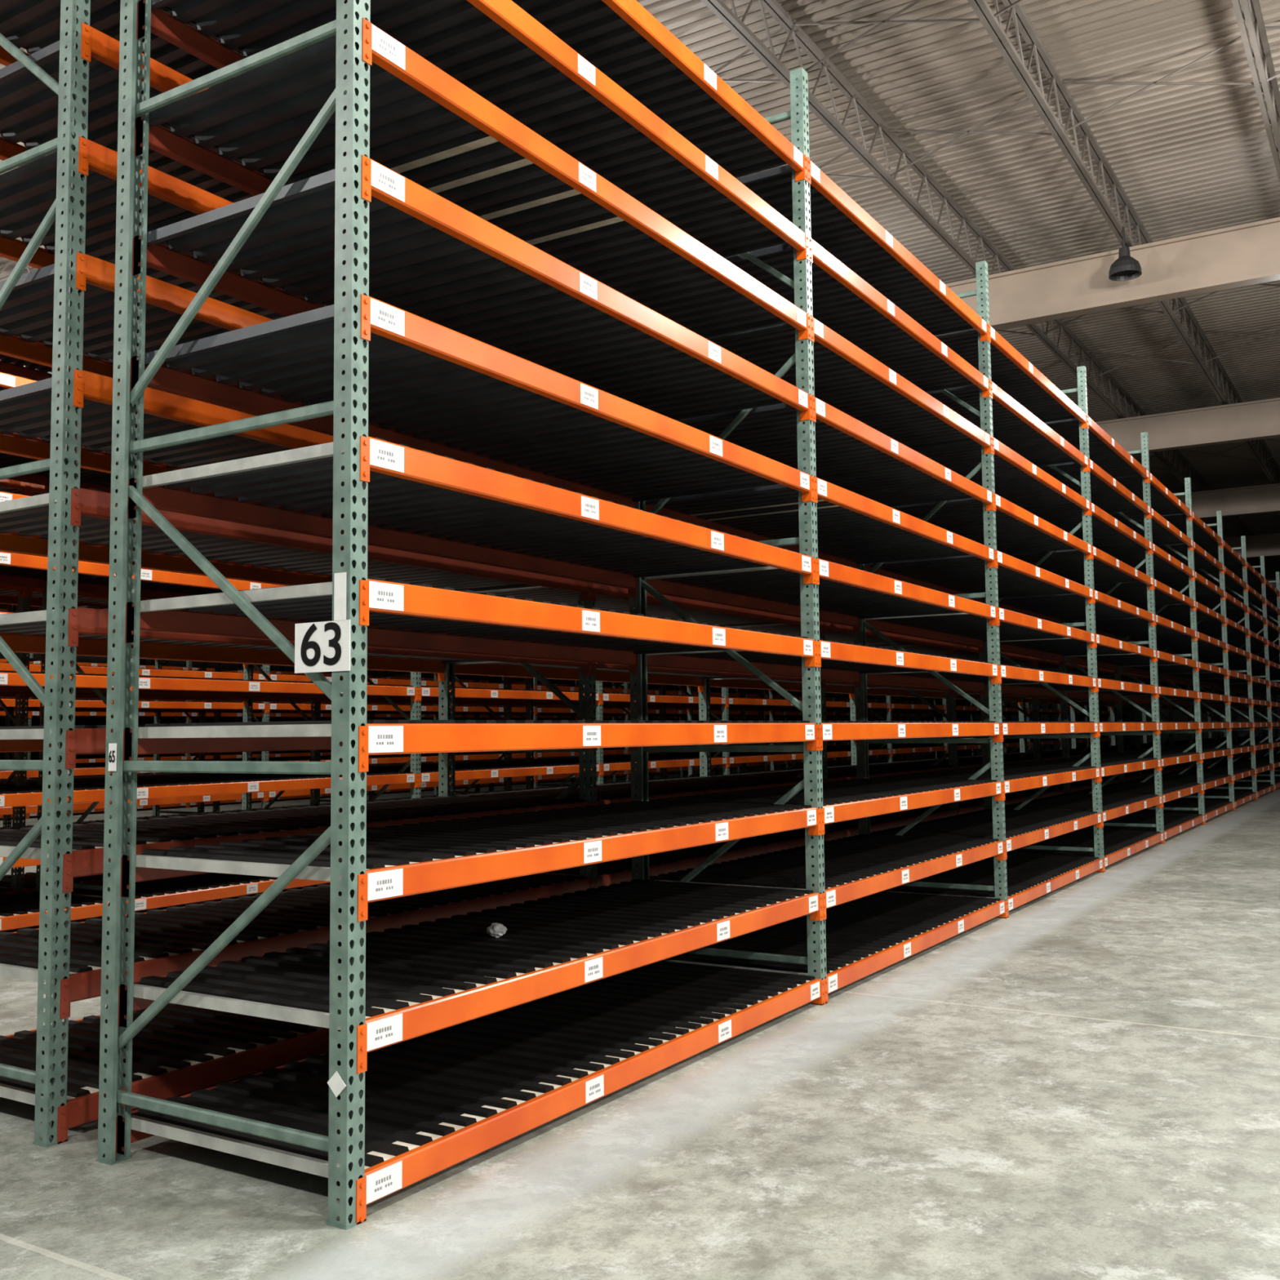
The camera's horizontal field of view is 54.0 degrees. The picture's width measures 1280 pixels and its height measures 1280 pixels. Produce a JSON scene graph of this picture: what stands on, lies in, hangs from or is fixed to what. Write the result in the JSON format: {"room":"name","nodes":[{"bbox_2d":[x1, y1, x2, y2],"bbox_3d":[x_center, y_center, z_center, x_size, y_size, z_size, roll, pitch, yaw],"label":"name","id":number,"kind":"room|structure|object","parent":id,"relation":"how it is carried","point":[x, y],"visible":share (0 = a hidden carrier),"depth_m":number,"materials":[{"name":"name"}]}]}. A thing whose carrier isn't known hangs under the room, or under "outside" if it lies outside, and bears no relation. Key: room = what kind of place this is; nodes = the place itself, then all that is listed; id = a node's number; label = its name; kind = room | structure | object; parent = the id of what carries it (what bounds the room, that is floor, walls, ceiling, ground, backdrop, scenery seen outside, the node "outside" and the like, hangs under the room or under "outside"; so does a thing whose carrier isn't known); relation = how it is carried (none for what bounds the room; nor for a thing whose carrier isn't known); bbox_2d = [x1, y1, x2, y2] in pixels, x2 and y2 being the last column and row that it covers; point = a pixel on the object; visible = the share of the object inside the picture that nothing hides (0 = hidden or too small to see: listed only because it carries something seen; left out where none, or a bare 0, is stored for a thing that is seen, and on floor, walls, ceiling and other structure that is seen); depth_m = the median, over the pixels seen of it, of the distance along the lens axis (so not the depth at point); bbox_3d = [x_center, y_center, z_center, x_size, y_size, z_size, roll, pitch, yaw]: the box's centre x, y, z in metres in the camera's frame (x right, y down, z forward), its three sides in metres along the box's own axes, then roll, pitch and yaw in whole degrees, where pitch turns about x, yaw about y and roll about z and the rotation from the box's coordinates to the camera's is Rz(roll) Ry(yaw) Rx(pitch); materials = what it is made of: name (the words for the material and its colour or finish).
{"room":"warehouse","nodes":[
{"label":"warehouse","id":0,"kind":"room"},
{"bbox_2d":[0,142,26,174],"bbox_3d":[-1.320,-4.768,9.342,45.960,0.660,0.220,-3,-5,32],"label":"girder","id":1,"kind":"object","parent":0,"point":[19,143],"depth_m":12.17,"materials":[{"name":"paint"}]},
{"bbox_2d":[0,259,30,274],"bbox_3d":[-2.129,-4.212,26.202,0.104,0.570,59.800,-3,-5,32],"label":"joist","id":2,"kind":"object","parent":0,"point":[10,260],"depth_m":16.36,"materials":[{"name":"grey metal"}]},
{"bbox_2d":[0,652,687,780],"bbox_3d":[-13.544,-0.003,33.026,0.100,8.000,60.000,-3,-5,32],"label":"wall","id":3,"kind":"structure","parent":0,"point":[34,722],"depth_m":34.81,"materials":[{"name":"paint"}]},
{"bbox_2d":[0,762,1279,1279],"bbox_3d":[6.084,2.954,20.627,46.000,0.100,60.000,-3,-5,32],"label":"floor","id":4,"kind":"structure","parent":0,"point":[1082,1082],"depth_m":4.41,"materials":[{"name":"concrete"}]},
{"bbox_2d":[0,657,746,774],"bbox_3d":[-7.368,1.333,33.028,1.215,5.225,42.248,-3,-5,32],"label":"rack","id":5,"kind":"object","parent":4,"relation":"on","point":[271,667],"visible":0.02,"depth_m":29.91,"materials":[{"name":"orange metal"}]},
{"bbox_2d":[0,653,781,818],"bbox_3d":[-6.102,1.263,32.245,1.215,5.225,42.248,-3,-5,32],"label":"rack","id":6,"kind":"object","parent":4,"relation":"on","point":[281,717],"visible":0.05,"depth_m":27.82,"materials":[{"name":"orange metal"}]},
{"bbox_2d":[0,608,896,827],"bbox_3d":[-2.050,1.039,29.740,1.215,5.225,42.248,-3,-5,32],"label":"rack","id":7,"kind":"object","parent":4,"relation":"on","point":[201,756],"visible":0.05,"depth_m":23.65,"materials":[{"name":"orange metal"}]},
{"bbox_2d":[0,603,931,828],"bbox_3d":[-0.784,0.969,28.957,1.215,5.225,42.248,-3,-5,32],"label":"rack","id":8,"kind":"object","parent":4,"relation":"on","point":[217,707],"visible":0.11,"depth_m":21.76,"materials":[{"name":"orange metal"}]},
{"bbox_2d":[0,365,1058,896],"bbox_3d":[3.269,0.745,26.451,1.215,5.225,42.248,-3,-5,32],"label":"rack","id":9,"kind":"object","parent":4,"relation":"on","point":[25,597],"visible":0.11,"depth_m":14.14,"materials":[{"name":"orange metal"}]},
{"bbox_2d":[0,333,1111,930],"bbox_3d":[4.535,0.675,25.669,1.215,5.225,42.248,-3,-5,32],"label":"rack","id":10,"kind":"object","parent":4,"relation":"on","point":[21,910],"visible":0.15,"depth_m":11.63,"materials":[{"name":"orange metal"}]},
{"bbox_2d":[0,0,1265,1147],"bbox_3d":[8.456,0.437,22.951,1.215,5.225,42.248,-3,-5,32],"label":"rack","id":11,"kind":"object","parent":4,"relation":"on","point":[59,99],"visible":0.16,"depth_m":5.66,"materials":[{"name":"metal"}]},
{"bbox_2d":[95,0,1279,1230],"bbox_3d":[9.722,0.367,22.168,1.215,5.225,42.248,-3,-5,32],"label":"rack","id":12,"kind":"object","parent":4,"relation":"on","point":[529,241],"visible":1,"depth_m":5.70,"materials":[{"name":"orange metal"}]},
{"bbox_2d":[108,743,116,771],"bbox_3d":[-1.873,0.416,4.461,0.042,0.098,0.005,-3,-5,32],"label":"number sign","id":13,"kind":"object","parent":12,"relation":"attached to","point":[112,747],"visible":1,"depth_m":4.46,"materials":[{"name":"paper"}]},
{"bbox_2d":[294,619,350,673],"bbox_3d":[-0.998,0.021,3.943,0.240,0.158,0.005,-3,-5,32],"label":"number sign","id":14,"kind":"object","parent":12,"relation":"attached to","point":[324,646],"visible":1,"depth_m":3.94,"materials":[{"name":"paper"}]},
{"bbox_2d":[327,1071,346,1097],"bbox_3d":[-0.919,1.346,3.808,0.078,0.078,0.003,-3,-5,32],"label":"warning sticker","id":15,"kind":"object","parent":12,"relation":"attached to","point":[335,1082],"visible":1,"depth_m":3.81,"materials":[{"name":"paper"}]},
{"bbox_2d":[333,572,346,621],"bbox_3d":[-0.934,-0.135,3.914,0.050,0.150,0.003,-3,-5,32],"label":"tape","id":16,"kind":"object","parent":12,"relation":"attached to","point":[340,579],"visible":1,"depth_m":3.91,"materials":[{"name":"paper"}]},
{"bbox_2d":[486,922,506,937],"bbox_3d":[-0.612,1.241,5.370,0.082,0.061,0.087,2,-5,-29],"label":"crumpled paper","id":17,"kind":"object","parent":12,"relation":"on","point":[496,930],"visible":1,"depth_m":5.34,"materials":[{"name":"white paper"}]},
{"bbox_2d":[0,0,1279,537],"bbox_3d":[5.998,-5.025,21.201,46.000,0.100,60.000,-3,-5,32],"label":"ceiling","id":18,"kind":"structure","parent":0,"point":[1188,159],"depth_m":13.88,"materials":[{"name":"paint"}]},
{"bbox_2d":[701,0,1266,564],"bbox_3d":[7.047,-4.719,20.529,0.104,0.570,59.800,-3,-5,32],"label":"joist","id":19,"kind":"object","parent":18,"relation":"attached to","point":[718,7],"depth_m":13.77,"materials":[{"name":"grey metal"}]},
{"bbox_2d":[713,0,1279,471],"bbox_3d":[2.248,-4.487,23.026,28.806,0.549,20.820,-3,-5,32],"label":"joist bridging","id":20,"kind":"object","parent":18,"relation":"attached to","point":[887,20],"visible":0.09,"depth_m":12.37,"materials":[{"name":"paint"}]},
{"bbox_2d":[945,217,1279,330],"bbox_3d":[3.373,-4.275,16.888,45.960,0.660,0.220,-3,-5,32],"label":"girder","id":21,"kind":"object","parent":18,"relation":"attached to","point":[1248,254],"depth_m":15.17,"materials":[{"name":"metal"}]},
{"bbox_2d":[967,0,1279,484],"bbox_3d":[8.576,-4.803,19.583,0.104,0.570,59.800,-3,-5,32],"label":"joist","id":22,"kind":"object","parent":18,"relation":"attached to","point":[981,8],"depth_m":13.49,"materials":[{"name":"grey metal"}]},
{"bbox_2d":[1108,226,1142,280],"bbox_3d":[5.707,-4.579,14.808,0.365,0.583,0.365,-3,-5,32],"label":"lamp","id":23,"kind":"object","parent":18,"relation":"hanging from","point":[1125,268],"visible":1,"depth_m":14.75,"materials":[{"name":"metal"}]},
{"bbox_2d":[1095,397,1279,454],"bbox_3d":[8.066,-3.781,24.434,45.960,0.660,0.220,-3,-5,32],"label":"girder","id":24,"kind":"object","parent":18,"relation":"attached to","point":[1260,419],"depth_m":23.01,"materials":[{"name":"metal"}]},
{"bbox_2d":[1176,483,1279,519],"bbox_3d":[12.758,-3.288,31.980,45.960,0.660,0.220,-3,-5,32],"label":"girder","id":25,"kind":"object","parent":18,"relation":"attached to","point":[1261,499],"depth_m":30.76,"materials":[{"name":"metal"}]},
{"bbox_2d":[1222,533,1279,558],"bbox_3d":[17.451,-2.795,39.526,45.960,0.660,0.220,-3,-5,32],"label":"girder","id":26,"kind":"object","parent":18,"relation":"attached to","point":[1268,544],"depth_m":38.51,"materials":[{"name":"metal"}]},
{"bbox_2d":[1231,0,1279,182],"bbox_3d":[10.106,-4.888,18.638,0.104,0.570,59.800,-3,-5,32],"label":"joist","id":27,"kind":"object","parent":18,"relation":"attached to","point":[1262,60],"depth_m":11.54,"materials":[{"name":"grey metal"}]},
{"bbox_2d":[693,555,1279,763],"bbox_3d":[21.885,0.580,46.396,46.000,8.000,0.100,-3,-5,32],"label":"wall","id":28,"kind":"structure","parent":0,"point":[1273,565],"depth_m":48.22,"materials":[{"name":"paint"}]}
]}

